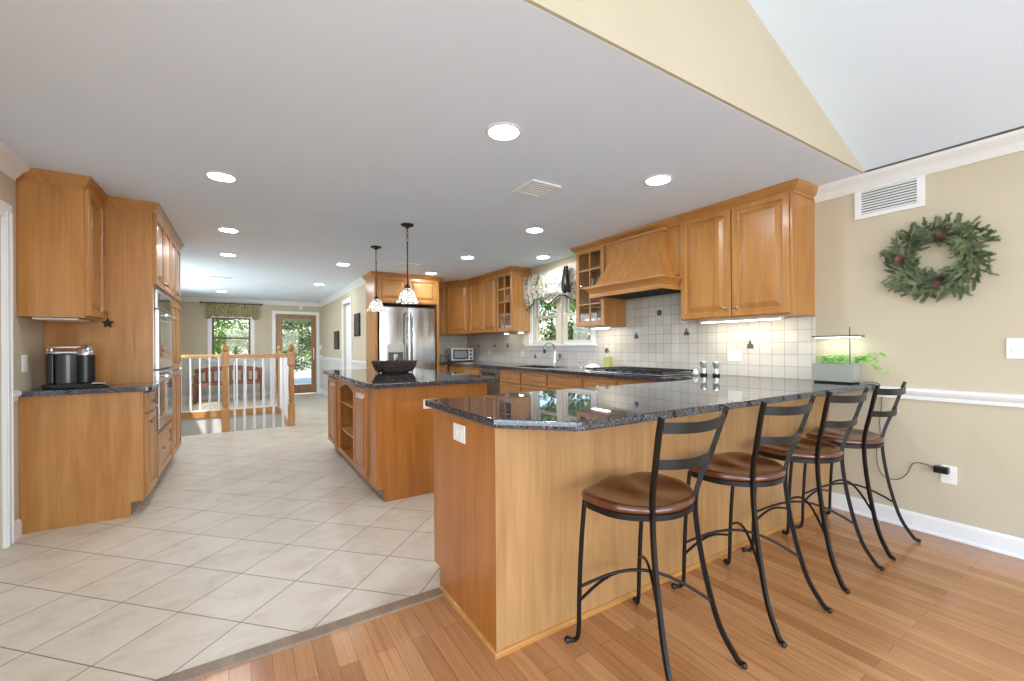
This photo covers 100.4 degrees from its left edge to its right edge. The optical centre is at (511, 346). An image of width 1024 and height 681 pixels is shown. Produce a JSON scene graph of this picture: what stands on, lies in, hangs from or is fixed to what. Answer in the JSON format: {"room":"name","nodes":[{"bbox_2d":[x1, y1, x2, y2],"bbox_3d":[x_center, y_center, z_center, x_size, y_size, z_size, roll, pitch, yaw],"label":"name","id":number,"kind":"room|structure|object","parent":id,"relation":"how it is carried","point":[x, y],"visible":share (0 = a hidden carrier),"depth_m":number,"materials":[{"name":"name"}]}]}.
{"room":"kitchen","nodes":[
{"label":"kitchen","id":0,"kind":"room"},
{"bbox_2d":[0,171,179,548],"bbox_3d":[-3.550,0.012,3.144,0.120,2.490,16.100,0,0,-32],"label":"wall","id":1,"kind":"structure","parent":0,"point":[28,333],"depth_m":2.82,"materials":[{"name":"beige paint"}]},
{"bbox_2d":[0,199,14,548],"bbox_3d":[-2.959,0.178,2.286,0.088,2.150,1.000,0,0,-32],"label":"door frame","id":2,"kind":"structure","parent":1,"relation":"in","point":[7,349],"depth_m":2.66,"materials":[{"name":"white paint"}]},
{"bbox_2d":[0,141,30,179],"bbox_3d":[-1.234,-1.147,-0.363,0.085,0.100,7.490,0,0,-32],"label":"trim","id":3,"kind":"structure","parent":1,"relation":"attached to","point":[12,166],"depth_m":2.67,"materials":[{"name":"white paint"}]},
{"bbox_2d":[15,519,21,539],"bbox_3d":[-3.234,1.200,2.780,0.016,0.110,0.125,0,0,-32],"label":"baseboard","id":4,"kind":"structure","parent":1,"relation":"attached to","point":[18,523],"depth_m":2.79,"materials":[{"name":"white paint"}]},
{"bbox_2d":[16,168,107,321],"bbox_3d":[-3.225,-0.684,3.087,0.373,0.998,0.495,0,0,-32],"label":"upper cabinet","id":5,"kind":"object","parent":1,"relation":"attached to","point":[60,234],"visible":1,"depth_m":2.93,"materials":[{"name":"brown wood"}]},
{"bbox_2d":[32,317,89,321],"bbox_3d":[-3.256,-0.192,3.093,0.225,0.013,0.300,0,0,-32],"label":"light","id":6,"kind":"object","parent":5,"relation":"attached to","point":[54,319],"depth_m":3.01,"materials":[{"name":"white plastic"}]},
{"bbox_2d":[153,587,443,680],"bbox_3d":[-1.242,1.236,1.591,2.125,0.013,0.075,0,0,-32],"label":"trim","id":7,"kind":"structure","parent":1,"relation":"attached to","point":[230,661],"depth_m":1.79,"materials":[{"name":"brown wood"}]},
{"bbox_2d":[181,412,285,435],"bbox_3d":[-4.955,2.091,7.325,1.965,1.649,2.610,0,0,-32],"label":"wall","id":8,"kind":"structure","parent":0,"point":[201,425],"depth_m":8.35,"materials":[{"name":"paint"}]},
{"bbox_2d":[181,406,287,425],"bbox_3d":[-4.972,1.314,7.364,1.945,0.122,2.570,0,0,-32],"label":"trim","id":9,"kind":"structure","parent":8,"relation":"attached to","point":[204,414],"depth_m":8.30,"materials":[{"name":"brown wood"}]},
{"bbox_2d":[278,353,288,417],"bbox_3d":[-4.196,0.689,7.875,0.068,1.117,2.495,0,0,-32],"label":"stair railing","id":10,"kind":"object","parent":9,"relation":"on","point":[286,367],"visible":0.52,"depth_m":7.66,"materials":[{"name":"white wood"}]},
{"bbox_2d":[182,389,327,400],"bbox_3d":[-5.118,1.211,8.649,3.065,0.110,5.100,0,0,-32],"label":"baseboard","id":11,"kind":"structure","parent":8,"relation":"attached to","point":[240,395],"depth_m":10.51,"materials":[{"name":"white paint"}]},
{"bbox_2d":[180,301,321,395],"bbox_3d":[-6.470,0.054,10.884,3.165,2.440,0.124,0,0,-32],"label":"wall","id":12,"kind":"structure","parent":0,"point":[194,324],"depth_m":10.33,"materials":[{"name":"beige paint"}]},
{"bbox_2d":[199,301,262,319],"bbox_3d":[-6.884,-0.865,10.496,1.310,0.408,0.103,0,0,-32],"label":"valance","id":13,"kind":"object","parent":12,"relation":"attached to","point":[217,309],"visible":1,"depth_m":10.46,"materials":[{"name":"green fabric"}]},
{"bbox_2d":[206,316,255,361],"bbox_3d":[-6.930,-0.203,10.548,1.040,1.160,0.155,0,0,-32],"label":"window","id":14,"kind":"structure","parent":12,"relation":"in","point":[211,337],"depth_m":10.50,"materials":[{"name":"white paint"}]},
{"bbox_2d":[272,311,319,395],"bbox_3d":[-5.714,0.175,11.304,1.120,2.190,0.106,0,0,-32],"label":"door frame","id":15,"kind":"structure","parent":12,"relation":"in","point":[304,316],"depth_m":11.40,"materials":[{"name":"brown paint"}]},
{"bbox_2d":[282,318,310,321],"bbox_3d":[-5.706,-0.695,11.311,0.680,0.070,0.013,0,0,-32],"label":"roller blind","id":16,"kind":"object","parent":12,"relation":"attached to","point":[283,319],"depth_m":11.33,"materials":[{"name":"grey fabric"}]},
{"bbox_2d":[322,284,365,391],"bbox_3d":[-3.787,0.038,9.489,0.104,2.440,5.100,0,0,-32],"label":"wall","id":17,"kind":"structure","parent":0,"point":[332,311],"depth_m":9.34,"materials":[{"name":"beige paint"}]},
{"bbox_2d":[181,277,365,306],"bbox_3d":[-5.132,-1.124,8.649,3.065,0.100,5.100,0,0,-32],"label":"trim","id":18,"kind":"structure","parent":17,"relation":"attached to","point":[359,282],"depth_m":10.37,"materials":[{"name":"white paint"}]},
{"bbox_2d":[181,355,365,364],"bbox_3d":[-5.124,0.288,8.649,3.065,0.116,5.100,0,0,-32],"label":"trim","id":19,"kind":"structure","parent":17,"relation":"attached to","point":[185,358],"depth_m":10.01,"materials":[{"name":"white paint"}]},
{"bbox_2d":[334,331,338,348],"bbox_3d":[-3.987,-0.136,9.689,0.029,0.410,0.550,0,0,-32],"label":"wall art","id":20,"kind":"object","parent":17,"relation":"attached to","point":[336,333],"visible":1,"depth_m":9.61,"materials":[{"name":"black"}]},
{"bbox_2d":[342,297,351,369],"bbox_3d":[-3.336,0.143,8.756,0.122,2.225,0.950,0,0,-32],"label":"door","id":21,"kind":"structure","parent":17,"relation":"in","point":[349,306],"depth_m":8.89,"materials":[{"name":"white paint"}]},
{"bbox_2d":[354,313,360,335],"bbox_3d":[-2.880,-0.397,7.923,0.029,0.420,0.440,0,0,-32],"label":"wall art","id":22,"kind":"object","parent":17,"relation":"attached to","point":[357,332],"visible":1,"depth_m":7.83,"materials":[{"name":"black"}]},
{"bbox_2d":[0,0,1023,302],"bbox_3d":[-1.365,-1.720,4.522,5.065,1.048,16.100,0,0,-32],"label":"ceiling","id":23,"kind":"structure","parent":0,"point":[339,124],"depth_m":2.35,"materials":[{"name":"white paint"}]},
{"bbox_2d":[204,171,237,181],"bbox_3d":[-2.042,-1.189,2.997,0.196,0.007,0.196,0,0,-32],"label":"recessed light","id":24,"kind":"object","parent":23,"relation":"in","point":[215,175],"visible":1,"depth_m":2.98,"materials":[{"name":"white paint"}]},
{"bbox_2d":[217,227,239,232],"bbox_3d":[-2.893,-1.184,4.352,0.196,0.007,0.196,0,0,-32],"label":"recessed light","id":25,"kind":"object","parent":23,"relation":"in","point":[224,229],"visible":1,"depth_m":4.35,"materials":[{"name":"white paint"}]},
{"bbox_2d":[367,246,385,311],"bbox_3d":[-1.631,-0.808,5.119,0.224,0.774,0.224,0,0,-32],"label":"pendant light","id":26,"kind":"object","parent":23,"relation":"hanging from","point":[376,305],"visible":1,"depth_m":5.08,"materials":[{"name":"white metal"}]},
{"bbox_2d":[393,262,420,267],"bbox_3d":[-1.540,-1.190,6.240,0.340,0.012,0.260,0,0,-32],"label":"ceiling vent","id":27,"kind":"object","parent":23,"relation":"in","point":[402,264],"visible":0.98,"depth_m":6.21,"materials":[{"name":"white paint"}]},
{"bbox_2d":[396,223,418,303],"bbox_3d":[-1.029,-0.812,4.198,0.224,0.774,0.224,0,0,-32],"label":"pendant light","id":28,"kind":"object","parent":23,"relation":"hanging from","point":[407,296],"visible":1,"depth_m":4.16,"materials":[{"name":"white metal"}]},
{"bbox_2d":[485,122,521,140],"bbox_3d":[-0.047,-1.201,2.396,0.206,0.007,0.206,0,0,-32],"label":"recessed light","id":29,"kind":"object","parent":23,"relation":"in","point":[501,131],"visible":1,"depth_m":2.38,"materials":[{"name":"white paint"}]},
{"bbox_2d":[512,179,560,198],"bbox_3d":[0.188,-1.200,3.263,0.260,0.012,0.280,0,0,-32],"label":"ceiling vent","id":30,"kind":"object","parent":23,"relation":"in","point":[533,188],"visible":1,"depth_m":3.25,"materials":[{"name":"white paint"}]},
{"bbox_2d":[644,174,672,185],"bbox_3d":[1.065,-1.208,3.106,0.206,0.007,0.206,0,0,-32],"label":"recessed light","id":31,"kind":"object","parent":23,"relation":"in","point":[661,179],"visible":1,"depth_m":3.10,"materials":[{"name":"white paint"}]},
{"bbox_2d":[0,393,1023,680],"bbox_3d":[-1.346,1.303,4.522,5.065,0.120,16.100,0,0,-32],"label":"floor","id":32,"kind":"structure","parent":0,"point":[244,540],"depth_m":2.08,"materials":[{"name":"tile"}]},
{"bbox_2d":[19,389,156,533],"bbox_3d":[-3.104,0.795,3.199,0.681,0.918,0.425,0,0,-32],"label":"base cabinet","id":33,"kind":"object","parent":32,"relation":"on","point":[84,458],"visible":0.98,"depth_m":3.00,"materials":[{"name":"brown wood"}]},
{"bbox_2d":[20,382,161,396],"bbox_3d":[-3.096,0.317,3.186,0.690,0.037,0.460,0,0,-32],"label":"countertop","id":34,"kind":"structure","parent":33,"relation":"on","point":[125,387],"depth_m":3.02,"materials":[{"name":"stone"}]},
{"bbox_2d":[41,345,95,388],"bbox_3d":[-3.224,0.144,3.124,0.260,0.310,0.200,0,0,-32],"label":"canisters","id":35,"kind":"object","parent":34,"relation":"on","point":[78,367],"visible":0.97,"depth_m":3.07,"materials":[{"name":"black metal"}]},
{"bbox_2d":[52,381,109,388],"bbox_3d":[-3.076,0.277,3.050,0.290,0.042,0.060,0,0,-32],"label":"tray","id":36,"kind":"object","parent":34,"relation":"on","point":[96,384],"visible":1,"depth_m":3.06,"materials":[{"name":"black plastic"}]},
{"bbox_2d":[44,196,174,478],"bbox_3d":[-3.450,0.037,3.744,0.683,2.438,0.950,0,0,-32],"label":"tall cabinet","id":37,"kind":"object","parent":32,"relation":"on","point":[138,233],"visible":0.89,"depth_m":3.46,"materials":[{"name":"brown wood"}]},
{"bbox_2d":[154,289,178,429],"bbox_3d":[-3.400,0.118,3.816,0.597,1.195,0.790,0,0,-32],"label":"double wall oven","id":38,"kind":"object","parent":37,"relation":"in","point":[163,320],"visible":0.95,"depth_m":3.79,"materials":[{"name":"silver metal"}]},
{"bbox_2d":[169,231,183,457],"bbox_3d":[-3.909,0.040,4.483,0.675,2.438,0.790,0,0,-32],"label":"pantry cabinet","id":39,"kind":"object","parent":32,"relation":"on","point":[176,243],"visible":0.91,"depth_m":4.58,"materials":[{"name":"brown wood"}]},
{"bbox_2d":[192,365,261,403],"bbox_3d":[-6.559,0.863,9.900,1.350,0.825,0.550,0,0,-32],"label":"bench","id":40,"kind":"object","parent":32,"relation":"on","point":[195,385],"visible":0.73,"depth_m":9.94,"materials":[{"name":"brown wood"}]},
{"bbox_2d":[180,345,281,412],"bbox_3d":[-5.671,0.622,8.481,1.947,1.295,0.094,0,0,-32],"label":"stair railing","id":41,"kind":"object","parent":32,"relation":"on","point":[279,347],"visible":0.62,"depth_m":8.41,"materials":[{"name":"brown wood"}]},
{"bbox_2d":[221,344,294,431],"bbox_3d":[-3.872,0.611,6.540,0.975,1.295,0.105,0,0,-32],"label":"stair railing","id":42,"kind":"object","parent":32,"relation":"on","point":[225,357],"visible":1,"depth_m":6.49,"materials":[{"name":"brown wood"}]},
{"bbox_2d":[362,271,442,370],"bbox_3d":[-1.863,0.027,7.322,1.230,2.438,0.614,0,0,-32],"label":"tall cabinet","id":43,"kind":"object","parent":32,"relation":"on","point":[390,286],"visible":0.6,"depth_m":7.09,"materials":[{"name":"brown wood"}]},
{"bbox_2d":[378,305,434,369],"bbox_3d":[-1.850,0.274,7.323,0.950,1.885,0.606,0,0,-32],"label":"refrigerator","id":44,"kind":"object","parent":32,"relation":"on","point":[404,332],"visible":0.47,"depth_m":7.10,"materials":[{"name":"grey metal"}]},
{"bbox_2d":[328,376,486,501],"bbox_3d":[-1.254,0.784,4.546,1.048,0.918,2.200,0,0,-32],"label":"kitchen island","id":45,"kind":"object","parent":32,"relation":"on","point":[386,435],"visible":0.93,"depth_m":3.56,"materials":[{"name":"orange wood"}]},
{"bbox_2d":[341,399,352,408],"bbox_3d":[-1.534,0.599,4.431,0.322,0.020,0.780,0,0,-32],"label":"shelf","id":46,"kind":"object","parent":45,"relation":"attached to","point":[349,402],"depth_m":4.56,"materials":[{"name":"brown wood"}]},
{"bbox_2d":[342,426,352,437],"bbox_3d":[-1.532,0.889,4.431,0.322,0.020,0.780,0,0,-32],"label":"shelf","id":47,"kind":"object","parent":45,"relation":"attached to","point":[348,429],"depth_m":4.51,"materials":[{"name":"brown wood"}]},
{"bbox_2d":[322,368,496,388],"bbox_3d":[-1.231,0.306,4.536,1.125,0.037,2.385,0,0,-32],"label":"island countertop","id":48,"kind":"structure","parent":45,"relation":"on","point":[368,378],"depth_m":3.85,"materials":[{"name":"stone"}]},
{"bbox_2d":[371,360,417,372],"bbox_3d":[-1.278,0.221,4.652,0.502,0.134,0.353,0,0,-32],"label":"woven bowl","id":49,"kind":"object","parent":48,"relation":"on","point":[388,366],"visible":0.99,"depth_m":4.52,"materials":[{"name":"wicker"}]},
{"bbox_2d":[449,365,481,375],"bbox_3d":[-0.547,0.779,7.304,0.708,0.918,1.158,0,0,-32],"label":"base cabinet","id":50,"kind":"object","parent":32,"relation":"on","point":[471,370],"visible":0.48,"depth_m":7.05,"materials":[{"name":"brown wood"}]},
{"bbox_2d":[480,367,499,394],"bbox_3d":[-0.096,0.777,6.537,0.598,0.898,0.580,0,0,-32],"label":"dishwasher","id":51,"kind":"object","parent":32,"relation":"on","point":[493,388],"visible":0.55,"depth_m":6.29,"materials":[{"name":"black metal"}]},
{"bbox_2d":[500,369,521,393],"bbox_3d":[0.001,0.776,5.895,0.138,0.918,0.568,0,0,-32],"label":"base cabinet","id":52,"kind":"object","parent":32,"relation":"on","point":[510,380],"visible":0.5,"depth_m":5.85,"materials":[{"name":"brown wood"}]},
{"bbox_2d":[522,371,547,391],"bbox_3d":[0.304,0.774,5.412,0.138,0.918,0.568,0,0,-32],"label":"base cabinet","id":53,"kind":"object","parent":32,"relation":"on","point":[532,381],"visible":0.37,"depth_m":5.37,"materials":[{"name":"brown wood"}]},
{"bbox_2d":[548,373,583,389],"bbox_3d":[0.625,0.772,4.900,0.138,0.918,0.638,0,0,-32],"label":"base cabinet","id":54,"kind":"object","parent":32,"relation":"on","point":[556,381],"visible":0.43,"depth_m":4.87,"materials":[{"name":"brown wood"}]},
{"bbox_2d":[584,376,655,387],"bbox_3d":[1.303,0.768,4.357,0.708,0.918,0.998,0,0,-32],"label":"base cabinet","id":55,"kind":"object","parent":32,"relation":"on","point":[589,381],"visible":0.08,"depth_m":4.30,"materials":[{"name":"brown wood"}]},
{"bbox_2d":[433,396,829,659],"bbox_3d":[0.993,0.770,2.769,2.957,0.918,0.717,0,0,-32],"label":"base cabinet","id":56,"kind":"object","parent":32,"relation":"on","point":[508,502],"visible":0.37,"depth_m":1.95,"materials":[{"name":"orange wood"}]},
{"bbox_2d":[453,423,464,443],"bbox_3d":[-0.245,0.402,1.976,0.009,0.080,0.120,0,0,-32],"label":"outlet plate","id":57,"kind":"object","parent":56,"relation":"attached to","point":[458,430],"visible":1,"depth_m":1.97,"materials":[{"name":"white plastic"}]},
{"bbox_2d":[425,361,874,431],"bbox_3d":[-0.427,0.301,5.011,2.978,0.037,6.555,0,0,-32],"label":"countertop","id":58,"kind":"structure","parent":56,"relation":"on","point":[590,408],"depth_m":2.25,"materials":[{"name":"stone"}]},
{"bbox_2d":[442,348,472,361],"bbox_3d":[-1.078,0.162,8.138,0.593,0.250,0.393,0,0,-32],"label":"toaster oven","id":59,"kind":"object","parent":58,"relation":"on","point":[452,354],"visible":0.89,"depth_m":8.03,"materials":[{"name":"silver metal"}]},
{"bbox_2d":[543,342,560,365],"bbox_3d":[0.558,0.108,5.896,0.227,0.337,0.166,0,0,-32],"label":"faucet","id":60,"kind":"object","parent":58,"relation":"on","point":[544,348],"visible":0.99,"depth_m":5.96,"materials":[{"name":"silver metal"}]},
{"bbox_2d":[604,351,612,366],"bbox_3d":[1.151,0.163,5.090,0.070,0.219,0.090,0,0,-32],"label":"oil bottle","id":61,"kind":"object","parent":58,"relation":"on","point":[608,361],"visible":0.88,"depth_m":5.05,"materials":[{"name":"yellow glass"}]},
{"bbox_2d":[590,366,692,376],"bbox_3d":[1.317,0.249,4.356,0.540,0.044,0.940,0,0,-32],"label":"gas cooktop","id":62,"kind":"object","parent":58,"relation":"in","point":[648,371],"visible":0.98,"depth_m":4.17,"materials":[{"name":"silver metal"}]},
{"bbox_2d":[590,370,692,376],"bbox_3d":[1.317,0.265,4.356,0.540,0.013,0.940,0,0,-32],"label":"tray","id":63,"kind":"object","parent":62,"relation":"on","point":[634,372],"depth_m":4.08,"materials":[{"name":"metal"}]},
{"bbox_2d":[700,361,707,375],"bbox_3d":[1.774,0.203,3.947,0.066,0.132,0.065,0,0,-32],"label":"mill","id":64,"kind":"object","parent":58,"relation":"on","point":[703,364],"visible":0.99,"depth_m":3.92,"materials":[{"name":"silver plastic"}]},
{"bbox_2d":[712,361,719,375],"bbox_3d":[1.850,0.203,3.864,0.066,0.132,0.065,0,0,-32],"label":"mill","id":65,"kind":"object","parent":58,"relation":"on","point":[716,372],"visible":0.99,"depth_m":3.84,"materials":[{"name":"silver plastic"}]},
{"bbox_2d":[811,352,888,383],"bbox_3d":[2.414,0.152,3.061,0.218,0.224,0.445,0,0,-32],"label":"planter","id":66,"kind":"object","parent":58,"relation":"on","point":[846,373],"visible":1,"depth_m":3.06,"materials":[{"name":"grey"}]},
{"bbox_2d":[812,327,864,363],"bbox_3d":[2.397,0.001,3.140,0.120,0.281,0.290,0,0,-32],"label":"light","id":67,"kind":"object","parent":66,"relation":"on","point":[849,336],"visible":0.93,"depth_m":3.08,"materials":[{"name":"grey metal"}]},
{"bbox_2d":[564,405,747,680],"bbox_3d":[0.562,0.732,1.706,0.484,0.997,0.538,0,0,-37],"label":"bar stool","id":68,"kind":"object","parent":32,"relation":"on","point":[652,497],"visible":1,"depth_m":1.65,"materials":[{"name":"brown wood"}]},
{"bbox_2d":[671,394,832,647],"bbox_3d":[1.145,0.729,2.067,0.484,0.997,0.538,0,0,-32],"label":"bar stool","id":69,"kind":"object","parent":32,"relation":"on","point":[738,469],"visible":0.93,"depth_m":1.98,"materials":[{"name":"black metal"}]},
{"bbox_2d":[741,386,884,593],"bbox_3d":[1.703,0.725,2.438,0.484,0.997,0.538,0,0,-31],"label":"bar stool","id":70,"kind":"object","parent":32,"relation":"on","point":[817,452],"visible":0.88,"depth_m":2.34,"materials":[{"name":"black metal"}]},
{"bbox_2d":[795,381,920,560],"bbox_3d":[2.211,0.722,2.757,0.484,0.997,0.538,0,0,-32],"label":"bar stool","id":71,"kind":"object","parent":32,"relation":"on","point":[864,439],"visible":0.91,"depth_m":2.67,"materials":[{"name":"black metal"}]},
{"bbox_2d":[523,0,868,173],"bbox_3d":[0.402,-1.717,1.708,5.065,1.017,0.016,0,0,-32],"label":"wall","id":72,"kind":"structure","parent":0,"point":[721,49],"depth_m":2.08,"materials":[{"name":"beige paint"}]},
{"bbox_2d":[498,126,1023,538],"bbox_3d":[2.099,-0.023,3.898,0.120,2.490,11.370,0,0,-32],"label":"wall","id":73,"kind":"structure","parent":0,"point":[949,343],"depth_m":2.75,"materials":[{"name":"beige paint"}]},
{"bbox_2d":[445,280,480,334],"bbox_3d":[-0.962,-0.709,8.049,0.643,0.976,0.848,0,0,-32],"label":"upper cabinet","id":74,"kind":"object","parent":73,"relation":"attached to","point":[457,292],"visible":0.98,"depth_m":7.83,"materials":[{"name":"brown wood"}]},
{"bbox_2d":[467,271,510,333],"bbox_3d":[-0.386,-0.713,7.364,0.395,0.976,0.980,0,0,-32],"label":"upper cabinet","id":75,"kind":"object","parent":73,"relation":"attached to","point":[483,288],"visible":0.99,"depth_m":7.24,"materials":[{"name":"brown wood"}]},
{"bbox_2d":[494,266,530,332],"bbox_3d":[0.018,-0.715,6.721,0.395,0.976,0.540,0,0,-32],"label":"upper cabinet","id":76,"kind":"object","parent":73,"relation":"attached to","point":[510,280],"visible":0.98,"depth_m":6.57,"materials":[{"name":"brown wood"}]},
{"bbox_2d":[524,265,575,310],"bbox_3d":[0.590,-0.813,6.008,0.182,0.522,1.484,0,0,-32],"label":"valance","id":77,"kind":"object","parent":73,"relation":"attached to","point":[549,286],"visible":0.83,"depth_m":6.05,"materials":[{"name":"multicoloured fabric"}]},
{"bbox_2d":[531,255,575,273],"bbox_3d":[0.661,-1.172,6.016,0.050,0.075,1.440,0,0,-32],"label":"trim","id":78,"kind":"structure","parent":73,"relation":"attached to","point":[572,259],"depth_m":6.10,"materials":[{"name":"beige paint"}]},
{"bbox_2d":[525,295,597,350],"bbox_3d":[0.687,-0.480,6.053,0.175,1.078,1.550,0,0,-32],"label":"window","id":79,"kind":"structure","parent":73,"relation":"in","point":[561,342],"depth_m":6.01,"materials":[{"name":"white paint"}]},
{"bbox_2d":[569,239,625,327],"bbox_3d":[1.020,-0.721,5.124,0.395,0.976,0.550,0,0,-32],"label":"upper cabinet","id":80,"kind":"object","parent":73,"relation":"attached to","point":[590,256],"visible":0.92,"depth_m":5.10,"materials":[{"name":"brown wood"}]},
{"bbox_2d":[580,266,600,272],"bbox_3d":[1.069,-0.934,5.120,0.275,0.006,0.454,0,0,-32],"label":"shelf","id":81,"kind":"object","parent":80,"relation":"attached to","point":[581,269],"depth_m":5.25,"materials":[{"name":"brown wood"}]},
{"bbox_2d":[584,216,682,300],"bbox_3d":[1.330,-0.870,4.413,0.625,0.683,1.045,0,0,-32],"label":"range hood","id":82,"kind":"object","parent":73,"relation":"attached to","point":[645,260],"visible":0.94,"depth_m":4.21,"materials":[{"name":"brown wood"}]},
{"bbox_2d":[467,294,815,379],"bbox_3d":[0.728,-0.125,5.949,0.017,0.799,6.178,0,0,-32],"label":"backsplash","id":83,"kind":"structure","parent":73,"relation":"attached to","point":[654,335],"depth_m":4.38,"materials":[{"name":"tile"}]},
{"bbox_2d":[728,351,741,360],"bbox_3d":[2.025,0.088,3.880,0.008,0.096,0.130,0,0,-32],"label":"outlet plate","id":84,"kind":"object","parent":83,"relation":"attached to","point":[732,355],"visible":1,"depth_m":3.87,"materials":[{"name":"white plastic"}]},
{"bbox_2d":[676,178,817,321],"bbox_3d":[1.964,-0.727,3.622,0.395,0.976,1.028,0,0,-32],"label":"upper cabinet","id":85,"kind":"object","parent":73,"relation":"attached to","point":[750,255],"visible":0.99,"depth_m":3.42,"materials":[{"name":"brown wood"}]},
{"bbox_2d":[699,316,783,322],"bbox_3d":[1.947,-0.226,3.667,0.070,0.023,0.700,0,0,-32],"label":"light","id":86,"kind":"object","parent":85,"relation":"attached to","point":[770,317],"visible":0.99,"depth_m":3.60,"materials":[{"name":"white plastic"}]},
{"bbox_2d":[706,319,774,322],"bbox_3d":[1.947,-0.217,3.667,0.044,0.004,0.660,0,0,-32],"label":"diffuser","id":87,"kind":"object","parent":86,"relation":"attached to","point":[721,320],"depth_m":3.69,"materials":[{"name":"white plastic"}]},
{"bbox_2d":[854,175,924,219],"bbox_3d":[2.606,-1.033,2.956,0.012,0.225,0.380,0,0,-32],"label":"air vent","id":88,"kind":"object","parent":73,"relation":"in","point":[907,194],"visible":1,"depth_m":2.94,"materials":[{"name":"white metal"}]},
{"bbox_2d":[866,382,932,479],"bbox_3d":[2.629,0.583,2.904,0.040,0.666,0.357,0,0,-35],"label":"power cable","id":89,"kind":"object","parent":73,"relation":"attached to","point":[866,382],"visible":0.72,"depth_m":2.98,"materials":[{"name":"grey plastic"}]},
{"bbox_2d":[814,128,1023,202],"bbox_3d":[3.656,-1.177,1.213,0.085,0.100,4.960,0,0,-32],"label":"trim","id":90,"kind":"structure","parent":73,"relation":"attached to","point":[1010,142],"depth_m":2.75,"materials":[{"name":"white paint"}]},
{"bbox_2d":[831,492,1023,558],"bbox_3d":[3.717,1.157,1.192,0.028,0.110,4.875,0,0,-32],"label":"baseboard","id":91,"kind":"structure","parent":73,"relation":"attached to","point":[1001,543],"depth_m":2.73,"materials":[{"name":"white paint"}]},
{"bbox_2d":[879,212,1001,303],"bbox_3d":[2.696,-0.559,2.714,0.122,0.570,0.566,0,0,-32],"label":"wreath","id":92,"kind":"object","parent":73,"relation":"attached to","point":[903,259],"visible":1,"depth_m":2.68,"materials":[{"name":"green plant"}]},
{"bbox_2d":[940,464,956,484],"bbox_3d":[2.774,0.816,2.709,0.009,0.115,0.075,0,0,-32],"label":"outlet plate","id":93,"kind":"object","parent":73,"relation":"attached to","point":[951,478],"visible":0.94,"depth_m":2.70,"materials":[{"name":"white plastic"}]},
{"bbox_2d":[933,465,949,474],"bbox_3d":[2.738,0.787,2.719,0.041,0.042,0.070,0,0,-32],"label":"power adapter","id":94,"kind":"object","parent":93,"relation":"attached to","point":[936,468],"visible":1,"depth_m":2.71,"materials":[{"name":"black plastic"}]},
{"bbox_2d":[874,386,1023,407],"bbox_3d":[3.785,0.309,1.070,0.034,0.076,4.590,0,0,-32],"label":"trim","id":95,"kind":"structure","parent":73,"relation":"attached to","point":[956,396],"depth_m":2.64,"materials":[{"name":"white paint"}]},
{"bbox_2d":[1006,338,1023,358],"bbox_3d":[2.925,0.012,2.455,0.014,0.120,0.108,0,0,-32],"label":"light switch","id":96,"kind":"object","parent":73,"relation":"attached to","point":[1014,347],"visible":1,"depth_m":2.47,"materials":[{"name":"white plastic"}]},
{"bbox_3d":[-1.747,0.026,8.125,1.900,2.440,0.120,0,0,-32],"label":"wall","id":97,"kind":"structure","parent":0,"visible":0},
{"bbox_2d":[439,281,445,334],"bbox_3d":[-1.450,-0.706,8.010,0.330,0.976,0.395,0,0,-32],"label":"upper cabinet","id":98,"kind":"object","parent":97,"relation":"attached to","point":[442,287],"visible":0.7,"depth_m":7.94,"materials":[{"name":"brown wood"}]},
{"bbox_2d":[439,335,465,360],"bbox_3d":[-1.302,0.035,8.328,0.910,0.505,0.007,0,0,-32],"label":"backsplash","id":99,"kind":"structure","parent":97,"relation":"attached to","point":[445,341],"depth_m":8.37,"materials":[{"name":"tile"}]},
{"label":"outside","id":100,"kind":"structure","parent":0,"visible":0},
{"bbox_3d":[9.112,1.579,17.521,25.950,0.100,60.000,0,0,-32],"label":"ground","id":101,"kind":"structure","parent":100,"visible":0},
{"bbox_2d":[539,299,589,340],"bbox_3d":[1.479,-0.071,9.416,2.516,3.420,2.439,0,0,-24],"label":"shrub","id":102,"kind":"object","parent":101,"relation":"on","point":[580,335],"visible":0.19,"depth_m":9.22,"materials":[{"name":"green plant"}]},
{"bbox_2d":[539,300,589,340],"bbox_3d":[2.209,-1.330,13.145,4.472,5.929,4.601,0,0,-41],"label":"tree","id":103,"kind":"object","parent":101,"relation":"on","point":[541,312],"visible":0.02,"depth_m":12.99,"materials":[{"name":"green plant"}]},
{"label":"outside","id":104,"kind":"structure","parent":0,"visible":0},
{"bbox_2d":[294,366,315,393],"bbox_3d":[-12.973,1.714,23.079,5.550,0.100,27.100,0,0,-32],"label":"ground","id":105,"kind":"structure","parent":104,"point":[300,377],"depth_m":22.60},
{"bbox_2d":[214,320,248,357],"bbox_3d":[-8.688,0.375,12.731,2.305,2.652,1.757,0,0,-32],"label":"shrub","id":106,"kind":"object","parent":105,"relation":"on","point":[220,332],"visible":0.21,"depth_m":12.83,"materials":[{"name":"green plant"}]},
{"bbox_2d":[214,314,310,353],"bbox_3d":[-9.738,-1.480,16.318,6.104,6.377,3.701,0,0,-37],"label":"tree","id":107,"kind":"object","parent":105,"relation":"on","point":[219,321],"visible":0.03,"depth_m":15.26,"materials":[{"name":"green plant"}]},
{"bbox_2d":[248,314,310,371],"bbox_3d":[-7.998,0.170,14.949,2.140,3.052,1.901,0,0,-32],"label":"shrub","id":108,"kind":"object","parent":105,"relation":"on","point":[288,335],"visible":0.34,"depth_m":14.73,"materials":[{"name":"green plant"}]},
{"bbox_2d":[279,314,314,360],"bbox_3d":[-6.766,-0.132,14.421,2.452,3.638,2.132,0,0,-32],"label":"shrub","id":109,"kind":"object","parent":105,"relation":"on","point":[308,345],"visible":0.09,"depth_m":14.00,"materials":[{"name":"green plant"}]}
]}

